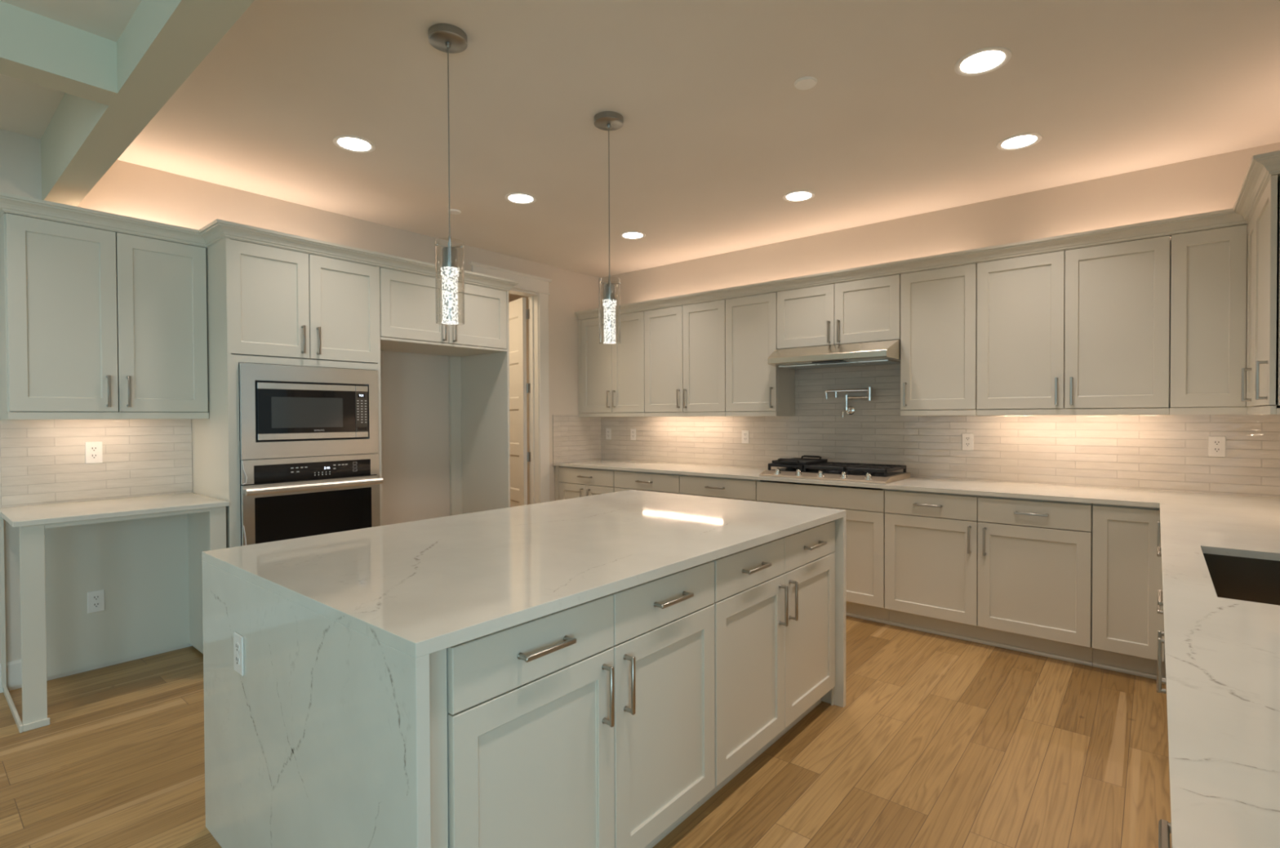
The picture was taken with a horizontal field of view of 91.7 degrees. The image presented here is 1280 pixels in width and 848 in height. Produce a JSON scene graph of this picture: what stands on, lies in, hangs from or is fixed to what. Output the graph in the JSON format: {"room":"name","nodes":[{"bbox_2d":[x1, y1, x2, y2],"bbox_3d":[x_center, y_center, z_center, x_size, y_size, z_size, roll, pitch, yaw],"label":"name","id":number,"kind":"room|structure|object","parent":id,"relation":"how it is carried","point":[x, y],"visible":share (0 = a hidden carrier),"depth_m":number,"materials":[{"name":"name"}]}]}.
{"room":"kitchen","nodes":[
{"label":"kitchen","id":0,"kind":"room"},
{"bbox_2d":[0,0,142,138],"bbox_3d":[-2.008,-1.410,-1.408,7.502,0.318,5.702,0,1,40],"label":"ceiling","id":1,"kind":"structure","parent":0,"point":[26,108],"depth_m":2.07,"materials":[{"name":"paint"}]},
{"bbox_2d":[0,0,117,106],"bbox_3d":[-3.587,-1.336,0.036,0.131,0.490,5.502,0,1,40],"label":"beam","id":2,"kind":"structure","parent":1,"relation":"attached to","point":[35,48],"depth_m":2.00,"materials":[{"name":"paint"}]},
{"bbox_2d":[0,128,600,680],"bbox_3d":[-3.544,-0.140,2.716,0.140,2.950,10.050,0,1,40],"label":"wall","id":3,"kind":"structure","parent":0,"point":[42,461],"depth_m":3.81,"materials":[{"name":"paint"}]},
{"bbox_2d":[0,658,22,693],"bbox_3d":[-4.833,1.291,1.070,0.015,0.142,5.435,0,1,40],"label":"baseboard","id":4,"kind":"structure","parent":3,"relation":"attached to","point":[14,677],"depth_m":3.10,"materials":[{"name":"paint"}]},
{"bbox_2d":[84,441,102,463],"bbox_3d":[-2.934,0.154,3.336,0.008,0.115,0.071,0,1,40],"label":"wall outlet","id":5,"kind":"object","parent":3,"relation":"attached to","point":[93,451],"visible":1,"depth_m":3.33,"materials":[{"name":"white plastic"}]},
{"bbox_2d":[89,453,97,458],"bbox_3d":[-2.932,0.173,3.335,0.002,0.029,0.033,0,1,40],"label":"receptacle","id":6,"kind":"object","parent":5,"relation":"attached to","point":[91,455],"depth_m":3.33,"materials":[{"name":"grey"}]},
{"bbox_2d":[89,446,97,451],"bbox_3d":[-2.932,0.135,3.334,0.002,0.029,0.033,0,1,40],"label":"receptacle","id":7,"kind":"object","parent":5,"relation":"attached to","point":[91,448],"depth_m":3.33,"materials":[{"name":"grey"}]},
{"bbox_2d":[0,213,208,419],"bbox_3d":[-2.775,-0.501,3.253,0.369,0.952,0.791,0,1,40],"label":"upper cabinet","id":8,"kind":"object","parent":3,"relation":"attached to","point":[95,324],"visible":1,"depth_m":3.11,"materials":[{"name":"paint"}]},
{"bbox_2d":[40,0,254,206],"bbox_3d":[-0.146,-1.361,0.833,7.502,0.490,0.124,0,1,40],"label":"beam","id":9,"kind":"structure","parent":3,"relation":"attached to","point":[163,42],"depth_m":2.11,"materials":[{"name":"paint"}]},
{"bbox_2d":[0,414,600,507],"bbox_3d":[-1.780,0.160,4.738,0.010,0.457,4.329,0,1,40],"label":"tile backsplash","id":10,"kind":"structure","parent":3,"relation":"attached to","point":[42,461],"depth_m":3.38,"materials":[{"name":"grey tile"}]},
{"bbox_2d":[508,294,529,504],"bbox_3d":[-1.771,-0.116,6.185,1.568,2.800,2.450,0,1,40],"label":"wall","id":11,"kind":"structure","parent":0,"point":[512,298],"depth_m":7.26,"materials":[{"name":"paint"}]},
{"bbox_2d":[468,262,551,506],"bbox_3d":[-1.404,-0.032,5.749,0.777,2.640,0.890,0,1,40],"label":"door","id":12,"kind":"structure","parent":11,"relation":"in","point":[538,387],"depth_m":5.80,"materials":[{"name":"paint"}]},
{"bbox_2d":[0,615,1171,847],"bbox_3d":[-1.298,1.374,0.874,9.300,0.050,10.050,0,1,40],"label":"floor","id":13,"kind":"structure","parent":0,"point":[936,741],"depth_m":2.44,"materials":[{"name":"brown wood"}]},
{"bbox_2d":[0,506,226,733],"bbox_3d":[-2.671,0.881,3.174,0.642,0.889,0.791,0,1,40],"label":"desk","id":14,"kind":"object","parent":13,"relation":"on","point":[148,567],"visible":0.82,"depth_m":3.34,"materials":[{"name":"paint"}]},
{"bbox_2d":[87,589,104,613],"bbox_3d":[-2.928,0.955,3.343,0.008,0.115,0.071,0,1,40],"label":"wall outlet","id":15,"kind":"object","parent":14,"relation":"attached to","point":[95,599],"visible":1,"depth_m":3.34,"materials":[{"name":"white plastic"}]},
{"bbox_2d":[92,602,100,608],"bbox_3d":[-2.926,0.975,3.342,0.002,0.029,0.033,0,1,40],"label":"receptacle","id":16,"kind":"object","parent":15,"relation":"attached to","point":[95,605],"depth_m":3.34,"materials":[{"name":"grey plastic"}]},
{"bbox_2d":[92,595,100,600],"bbox_3d":[-2.926,0.935,3.341,0.002,0.029,0.033,0,1,40],"label":"receptacle","id":17,"kind":"object","parent":15,"relation":"attached to","point":[95,597],"depth_m":3.34,"materials":[{"name":"grey plastic"}]},
{"bbox_2d":[0,492,229,527],"bbox_3d":[-2.667,0.424,3.168,0.634,0.024,0.807,0,1,40],"label":"countertop","id":18,"kind":"structure","parent":14,"relation":"on","point":[32,515],"depth_m":3.06,"materials":[{"name":"white stone"}]},
{"bbox_2d":[191,238,382,548],"bbox_3d":[-2.135,0.165,3.797,0.664,2.302,0.841,0,1,40],"label":"tall cabinet","id":19,"kind":"object","parent":13,"relation":"on","point":[265,304],"visible":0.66,"depth_m":3.47,"materials":[{"name":"paint"}]},
{"bbox_2d":[0,191,519,291],"bbox_3d":[-2.060,-1.026,3.861,0.686,0.075,2.764,0,1,40],"label":"crown molding","id":20,"kind":"structure","parent":19,"relation":"on","point":[217,230],"depth_m":3.33,"materials":[{"name":"paint"}]},
{"bbox_2d":[239,362,378,459],"bbox_3d":[-2.042,-0.073,3.732,0.427,0.517,0.759,0,1,40],"label":"microwave","id":21,"kind":"object","parent":19,"relation":"in","point":[273,411],"visible":0.99,"depth_m":3.56,"materials":[{"name":"silver metal"}]},
{"bbox_2d":[240,453,383,546],"bbox_3d":[-2.058,0.540,3.756,0.578,0.705,0.759,0,1,40],"label":"wall oven","id":22,"kind":"object","parent":19,"relation":"in","point":[281,499],"visible":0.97,"depth_m":3.56,"materials":[{"name":"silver metal"}]},
{"bbox_2d":[379,267,510,515],"bbox_3d":[-1.540,0.153,4.512,0.664,2.302,1.014,0,1,40],"label":"refrigerator surround","id":23,"kind":"object","parent":13,"relation":"on","point":[477,350],"visible":0.63,"depth_m":4.71,"materials":[{"name":"paint"}]},
{"bbox_2d":[446,560,715,847],"bbox_3d":[-0.288,0.892,1.886,0.634,0.880,1.019,0,1,40],"label":"base cabinet","id":24,"kind":"object","parent":13,"relation":"on","point":[590,724],"visible":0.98,"depth_m":1.64,"materials":[{"name":"paint"}]},
{"bbox_2d":[201,489,845,847],"bbox_3d":[-0.241,0.867,2.473,1.310,0.914,2.183,0,1,40],"label":"countertop","id":25,"kind":"structure","parent":24,"relation":"on","point":[322,740],"depth_m":1.72,"materials":[{"name":"white stone"}]},
{"bbox_2d":[233,631,244,675],"bbox_3d":[-1.182,0.676,1.828,0.071,0.115,0.008,0,1,40],"label":"wall outlet","id":26,"kind":"object","parent":25,"relation":"attached to","point":[238,641],"visible":1,"depth_m":1.82,"materials":[{"name":"white plastic"}]},
{"bbox_2d":[235,655,239,666],"bbox_3d":[-1.183,0.696,1.826,0.033,0.029,0.002,0,1,40],"label":"receptacle","id":27,"kind":"object","parent":26,"relation":"attached to","point":[237,657],"depth_m":1.82,"materials":[{"name":"white plastic"}]},
{"bbox_2d":[235,642,239,652],"bbox_3d":[-1.184,0.657,1.825,0.033,0.029,0.002,0,1,40],"label":"receptacle","id":28,"kind":"object","parent":26,"relation":"attached to","point":[237,644],"depth_m":1.82,"materials":[{"name":"grey plastic"}]},
{"bbox_2d":[555,466,615,500],"bbox_3d":[-0.324,0.838,5.908,0.752,0.886,0.679,0,1,40],"label":"base cabinet","id":29,"kind":"object","parent":13,"relation":"on","point":[571,482],"visible":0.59,"depth_m":5.68,"materials":[{"name":"paint"}]},
{"bbox_2d":[553,459,1279,847],"bbox_3d":[0.257,0.411,3.223,5.060,0.024,4.034,0,1,40],"label":"countertop","id":30,"kind":"structure","parent":29,"relation":"on","point":[1222,655],"depth_m":1.15,"materials":[{"name":"white stone"}]},
{"bbox_2d":[759,462,910,484],"bbox_3d":[1.389,0.334,4.463,0.906,0.088,0.520,0,1,40],"label":"gas cooktop","id":31,"kind":"object","parent":30,"relation":"in","point":[833,471],"visible":0.95,"depth_m":4.31,"materials":[{"name":"black metal"}]},
{"bbox_2d":[772,455,827,465],"bbox_3d":[1.199,0.267,4.652,0.270,0.042,0.414,0,1,40],"label":"griddle plate","id":32,"kind":"object","parent":31,"relation":"on","point":[802,460],"visible":1,"depth_m":4.57,"materials":[{"name":"metal"}]},
{"bbox_2d":[1203,553,1279,605],"bbox_3d":[1.798,0.549,1.643,0.492,0.226,0.809,0,1,40],"label":"sink","id":33,"kind":"object","parent":30,"relation":"in","point":[1237,578],"visible":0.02,"depth_m":2.01,"materials":[{"name":"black metal"}]},
{"bbox_2d":[429,648,833,847],"bbox_3d":[-0.003,0.884,2.275,0.595,0.883,2.122,0,1,40],"label":"cabinet filler","id":34,"kind":"object","parent":13,"relation":"on","point":[437,660],"visible":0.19,"depth_m":1.30,"materials":[{"name":"paint"}]},
{"bbox_2d":[613,470,680,493],"bbox_3d":[0.238,0.842,5.441,0.706,0.886,0.679,0,1,40],"label":"drawer","id":35,"kind":"object","parent":13,"relation":"on","point":[624,480],"visible":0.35,"depth_m":5.19,"materials":[{"name":"paint"}]},
{"bbox_2d":[679,474,757,501],"bbox_3d":[0.777,0.845,4.993,0.691,0.886,0.679,0,1,40],"label":"base cabinet","id":36,"kind":"object","parent":13,"relation":"on","point":[740,489],"visible":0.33,"depth_m":4.74,"materials":[{"name":"paint"}]},
{"bbox_2d":[697,520,835,807],"bbox_3d":[0.364,0.879,2.670,0.634,0.880,1.018,0,1,40],"label":"base cabinet","id":37,"kind":"object","parent":13,"relation":"on","point":[774,603],"visible":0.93,"depth_m":2.40,"materials":[{"name":"paint"}]},
{"bbox_2d":[756,480,888,624],"bbox_3d":[1.396,0.849,4.479,0.914,0.886,0.679,0,1,40],"label":"base cabinet","id":38,"kind":"object","parent":13,"relation":"on","point":[864,507],"visible":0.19,"depth_m":4.07,"materials":[{"name":"paint"}]},
{"bbox_2d":[884,488,1092,666],"bbox_3d":[2.159,0.854,3.844,1.068,0.886,0.679,0,1,40],"label":"base cabinet","id":39,"kind":"object","parent":13,"relation":"on","point":[1015,574],"visible":0.98,"depth_m":3.57,"materials":[{"name":"paint"}]},
{"bbox_2d":[1091,503,1165,679],"bbox_3d":[2.803,0.861,3.049,0.935,0.886,1.078,0,1,40],"label":"base cabinet","id":40,"kind":"object","parent":13,"relation":"on","point":[1126,565],"visible":0.37,"depth_m":3.19,"materials":[{"name":"paint"}]},
{"bbox_2d":[1156,546,1165,693],"bbox_3d":[2.332,0.873,2.276,0.672,0.886,0.710,0,1,40],"label":"base cabinet","id":41,"kind":"object","parent":13,"relation":"on","point":[1158,611],"visible":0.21,"depth_m":2.45,"materials":[{"name":"paint"}]},
{"bbox_2d":[1157,589,1165,693],"bbox_3d":[1.810,0.883,1.649,0.672,0.886,0.918,0,1,40],"label":"base cabinet","id":42,"kind":"object","parent":13,"relation":"on","point":[1160,633],"visible":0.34,"depth_m":1.82,"materials":[{"name":"paint"}]},
{"bbox_2d":[1158,819,1170,847],"bbox_3d":[0.907,0.900,0.563,0.672,0.886,0.683,0,1,40],"label":"handle","id":43,"kind":"object","parent":13,"relation":"on","point":[1164,826],"visible":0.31,"depth_m":0.81,"materials":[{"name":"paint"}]},
{"bbox_2d":[117,0,1279,278],"bbox_3d":[0.364,-1.551,3.220,5.232,0.173,4.244,0,1,40],"label":"ceiling","id":44,"kind":"structure","parent":0,"point":[717,128],"depth_m":2.87,"materials":[{"name":"paint"}]},
{"bbox_2d":[332,135,375,153],"bbox_3d":[-1.486,-1.454,3.232,0.204,0.006,0.204,0,1,40],"label":"recessed light","id":45,"kind":"object","parent":44,"relation":"in","point":[348,143],"visible":1,"depth_m":3.23,"materials":[{"name":"white ceramic"}]},
{"bbox_2d":[337,137,370,151],"bbox_3d":[-1.486,-1.456,3.232,0.156,0.001,0.156,0,1,40],"label":"diffuser","id":46,"kind":"object","parent":45,"relation":"attached to","point":[346,144],"depth_m":3.23,"materials":[{"name":"white plastic"}]},
{"bbox_2d":[427,23,467,324],"bbox_3d":[-0.714,-0.912,2.321,0.140,1.073,0.140,0,1,40],"label":"pendant light","id":47,"kind":"object","parent":44,"relation":"hanging from","point":[447,38],"visible":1,"depth_m":2.30,"materials":[{"name":"glass"}]},
{"bbox_2d":[434,235,463,267],"bbox_3d":[-0.718,-0.643,2.315,0.104,0.121,0.095,0,1,40],"label":"socket","id":48,"kind":"object","parent":47,"relation":"attached to","point":[449,254],"depth_m":2.30,"materials":[{"name":"silver metal"}]},
{"bbox_2d":[447,208,461,214],"bbox_3d":[-1.283,-1.466,4.295,0.090,0.010,0.090,0,1,40],"label":"sprinkler cover","id":49,"kind":"object","parent":44,"relation":"attached to","point":[453,211],"visible":0.92,"depth_m":4.28,"materials":[{"name":"white plastic"}]},
{"bbox_2d":[504,192,536,204],"bbox_3d":[-0.777,-1.467,4.048,0.204,0.006,0.204,0,1,40],"label":"recessed light","id":50,"kind":"object","parent":44,"relation":"in","point":[516,197],"visible":1,"depth_m":4.05,"materials":[{"name":"white plastic"}]},
{"bbox_2d":[508,194,533,203],"bbox_3d":[-0.777,-1.469,4.048,0.156,0.001,0.156,0,1,40],"label":"diffuser","id":51,"kind":"object","parent":50,"relation":"attached to","point":[513,198],"depth_m":4.05,"materials":[{"name":"white plastic"}]},
{"bbox_2d":[594,111,623,343],"bbox_3d":[-0.147,-0.923,2.973,0.140,1.073,0.140,0,1,40],"label":"pendant light","id":52,"kind":"object","parent":44,"relation":"hanging from","point":[608,121],"visible":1,"depth_m":2.96,"materials":[{"name":"grey metal"}]},
{"bbox_2d":[600,275,621,299],"bbox_3d":[-0.151,-0.654,2.966,0.104,0.121,0.095,0,1,40],"label":"socket","id":53,"kind":"object","parent":52,"relation":"attached to","point":[609,289],"depth_m":2.95,"materials":[{"name":"silver metal"}]},
{"bbox_2d":[619,231,645,239],"bbox_3d":[-0.057,-1.481,4.882,0.204,0.006,0.204,0,1,40],"label":"recessed light","id":54,"kind":"object","parent":44,"relation":"in","point":[627,235],"visible":1,"depth_m":4.88,"materials":[{"name":"white plastic"}]},
{"bbox_2d":[622,232,642,238],"bbox_3d":[-0.057,-1.482,4.882,0.156,0.001,0.156,0,1,40],"label":"diffuser","id":55,"kind":"object","parent":54,"relation":"attached to","point":[625,235],"depth_m":4.88,"materials":[{"name":"white plastic"}]},
{"bbox_2d":[782,190,815,202],"bbox_3d":[1.030,-1.475,4.026,0.204,0.006,0.204,0,1,40],"label":"recessed light","id":56,"kind":"object","parent":44,"relation":"in","point":[800,195],"visible":1,"depth_m":4.02,"materials":[{"name":"white plastic"}]},
{"bbox_2d":[786,191,811,200],"bbox_3d":[1.030,-1.476,4.026,0.156,0.001,0.156,0,1,40],"label":"diffuser","id":57,"kind":"object","parent":56,"relation":"attached to","point":[793,196],"depth_m":4.02,"materials":[{"name":"white plastic"}]},
{"bbox_2d":[794,76,817,89],"bbox_3d":[0.707,-1.454,2.653,0.096,0.010,0.096,0,1,40],"label":"sprinkler cover","id":58,"kind":"object","parent":44,"relation":"attached to","point":[804,82],"visible":1,"depth_m":2.64,"materials":[{"name":"white plastic"}]},
{"bbox_2d":[954,46,1011,76],"bbox_3d":[1.379,-1.457,2.502,0.204,0.006,0.204,0,1,40],"label":"recessed light","id":59,"kind":"object","parent":44,"relation":"in","point":[988,60],"visible":1,"depth_m":2.50,"materials":[{"name":"white ceramic"}]},
{"bbox_2d":[960,50,1004,72],"bbox_3d":[1.379,-1.459,2.502,0.156,0.001,0.156,0,1,40],"label":"diffuser","id":60,"kind":"object","parent":59,"relation":"attached to","point":[983,61],"depth_m":2.50,"materials":[{"name":"white plastic"}]},
{"bbox_2d":[996,133,1042,151],"bbox_3d":[1.976,-1.469,3.238,0.204,0.006,0.204,0,1,40],"label":"recessed light","id":61,"kind":"object","parent":44,"relation":"in","point":[1024,140],"visible":1,"depth_m":3.23,"materials":[{"name":"white ceramic"}]},
{"bbox_2d":[1001,135,1036,148],"bbox_3d":[1.976,-1.470,3.238,0.156,0.001,0.156,0,1,40],"label":"diffuser","id":62,"kind":"object","parent":61,"relation":"attached to","point":[1018,141],"depth_m":3.23,"materials":[{"name":"white plastic"}]},
{"bbox_2d":[600,142,1279,497],"bbox_3d":[1.691,-0.188,4.772,5.302,2.950,0.195,0,1,40],"label":"wall","id":63,"kind":"structure","parent":0,"point":[1169,452],"depth_m":4.18,"materials":[{"name":"paint"}]},
{"bbox_2d":[605,428,611,439],"bbox_3d":[-0.320,0.100,6.317,0.071,0.115,0.008,0,1,40],"label":"wall outlet","id":64,"kind":"object","parent":63,"relation":"attached to","point":[608,431],"visible":1,"depth_m":6.31,"materials":[{"name":"white plastic"}]},
{"bbox_2d":[577,311,646,417],"bbox_3d":[-0.197,-0.546,5.978,0.844,0.952,0.353,0,1,40],"label":"upper cabinet","id":65,"kind":"object","parent":63,"relation":"attached to","point":[611,376],"visible":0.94,"depth_m":5.84,"materials":[{"name":"paint"}]},
{"bbox_2d":[630,428,635,439],"bbox_3d":[-0.066,0.102,6.105,0.071,0.115,0.008,0,1,40],"label":"wall outlet","id":66,"kind":"object","parent":63,"relation":"attached to","point":[633,431],"visible":1,"depth_m":6.10,"materials":[{"name":"white plastic"}]},
{"bbox_2d":[644,299,727,416],"bbox_3d":[0.456,-0.542,5.436,0.850,0.952,0.353,0,1,40],"label":"upper cabinet","id":67,"kind":"object","parent":63,"relation":"attached to","point":[685,345],"visible":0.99,"depth_m":5.30,"materials":[{"name":"paint"}]},
{"bbox_2d":[742,430,749,444],"bbox_3d":[0.899,0.110,5.303,0.071,0.115,0.008,0,1,40],"label":"wall outlet","id":68,"kind":"object","parent":63,"relation":"attached to","point":[745,433],"visible":1,"depth_m":5.30,"materials":[{"name":"white plastic"}]},
{"bbox_2d":[725,292,795,416],"bbox_3d":[0.960,-0.539,5.017,0.457,0.952,0.353,0,1,40],"label":"upper cabinet","id":69,"kind":"object","parent":63,"relation":"attached to","point":[754,387],"visible":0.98,"depth_m":4.91,"materials":[{"name":"paint"}]},
{"bbox_2d":[767,339,900,369],"bbox_3d":[1.438,-0.497,4.519,0.912,0.140,0.506,0,1,40],"label":"range hood","id":70,"kind":"object","parent":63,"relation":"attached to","point":[878,353],"visible":0.97,"depth_m":4.34,"materials":[{"name":"silver metal"}]},
{"bbox_2d":[776,274,900,349],"bbox_3d":[1.486,-0.792,4.575,0.912,0.440,0.353,0,1,40],"label":"upper cabinet","id":71,"kind":"object","parent":63,"relation":"attached to","point":[865,310],"visible":0.98,"depth_m":4.43,"materials":[{"name":"paint"}]},
{"bbox_2d":[824,386,872,417],"bbox_3d":[1.578,-0.160,4.678,0.351,0.226,0.104,0,1,34],"label":"pot filler","id":72,"kind":"object","parent":63,"relation":"attached to","point":[850,410],"visible":1,"depth_m":4.67,"materials":[{"name":"silver metal"}]},
{"bbox_2d":[900,263,977,415],"bbox_3d":[2.016,-0.532,4.139,0.458,0.952,0.353,0,1,40],"label":"upper cabinet","id":73,"kind":"object","parent":63,"relation":"attached to","point":[939,306],"visible":0.98,"depth_m":4.03,"materials":[{"name":"paint"}]},
{"bbox_2d":[600,364,1279,497],"bbox_3d":[1.552,-0.119,4.770,5.072,0.986,0.012,0,1,40],"label":"tile backsplash","id":74,"kind":"structure","parent":63,"relation":"attached to","point":[1169,452],"depth_m":4.21,"materials":[{"name":"grey tile"}]},
{"bbox_2d":[961,433,973,450],"bbox_3d":[2.220,0.120,4.206,0.071,0.115,0.008,0,1,40],"label":"wall outlet","id":75,"kind":"object","parent":63,"relation":"attached to","point":[967,439],"visible":1,"depth_m":4.20,"materials":[{"name":"white plastic"}]},
{"bbox_2d":[976,235,1170,415],"bbox_3d":[2.547,-0.529,3.697,0.920,0.952,0.353,0,1,40],"label":"upper cabinet","id":76,"kind":"object","parent":63,"relation":"attached to","point":[1081,331],"visible":1,"depth_m":3.55,"materials":[{"name":"paint"}]},
{"bbox_2d":[1168,210,1260,414],"bbox_3d":[3.061,-0.524,3.113,0.613,0.952,0.595,0,1,40],"label":"upper cabinet","id":77,"kind":"object","parent":63,"relation":"attached to","point":[1211,271],"visible":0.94,"depth_m":3.19,"materials":[{"name":"paint"}]},
{"bbox_2d":[1208,435,1226,457],"bbox_3d":[3.172,0.124,3.414,0.071,0.115,0.008,0,1,40],"label":"wall outlet","id":78,"kind":"object","parent":63,"relation":"attached to","point":[1216,444],"visible":1,"depth_m":3.41,"materials":[{"name":"white plastic"}]},
{"bbox_2d":[1213,447,1221,453],"bbox_3d":[3.170,0.143,3.412,0.033,0.029,0.002,0,1,40],"label":"receptacle","id":79,"kind":"object","parent":78,"relation":"attached to","point":[1215,450],"depth_m":3.41,"materials":[{"name":"grey plastic"}]},
{"bbox_2d":[1213,440,1221,445],"bbox_3d":[3.170,0.104,3.412,0.033,0.029,0.002,0,1,40],"label":"receptacle","id":80,"kind":"object","parent":78,"relation":"attached to","point":[1215,442],"depth_m":3.41,"materials":[{"name":"grey plastic"}]},
{"bbox_3d":[2.132,-0.147,1.390,0.160,2.950,4.467,0,1,40],"label":"wall","id":81,"kind":"structure","parent":0,"visible":0},
{"bbox_2d":[1253,174,1279,414],"bbox_3d":[2.795,-0.516,2.592,0.356,0.952,0.542,0,1,40],"label":"upper cabinet","id":82,"kind":"object","parent":81,"relation":"attached to","point":[1266,338],"visible":1,"depth_m":2.61,"materials":[{"name":"paint"}]},
{"bbox_2d":[574,150,1279,319],"bbox_3d":[1.079,-1.044,4.187,5.060,0.075,0.926,0,1,40],"label":"crown molding","id":83,"kind":"structure","parent":82,"relation":"on","point":[1262,166],"depth_m":3.70,"materials":[{"name":"paint"}]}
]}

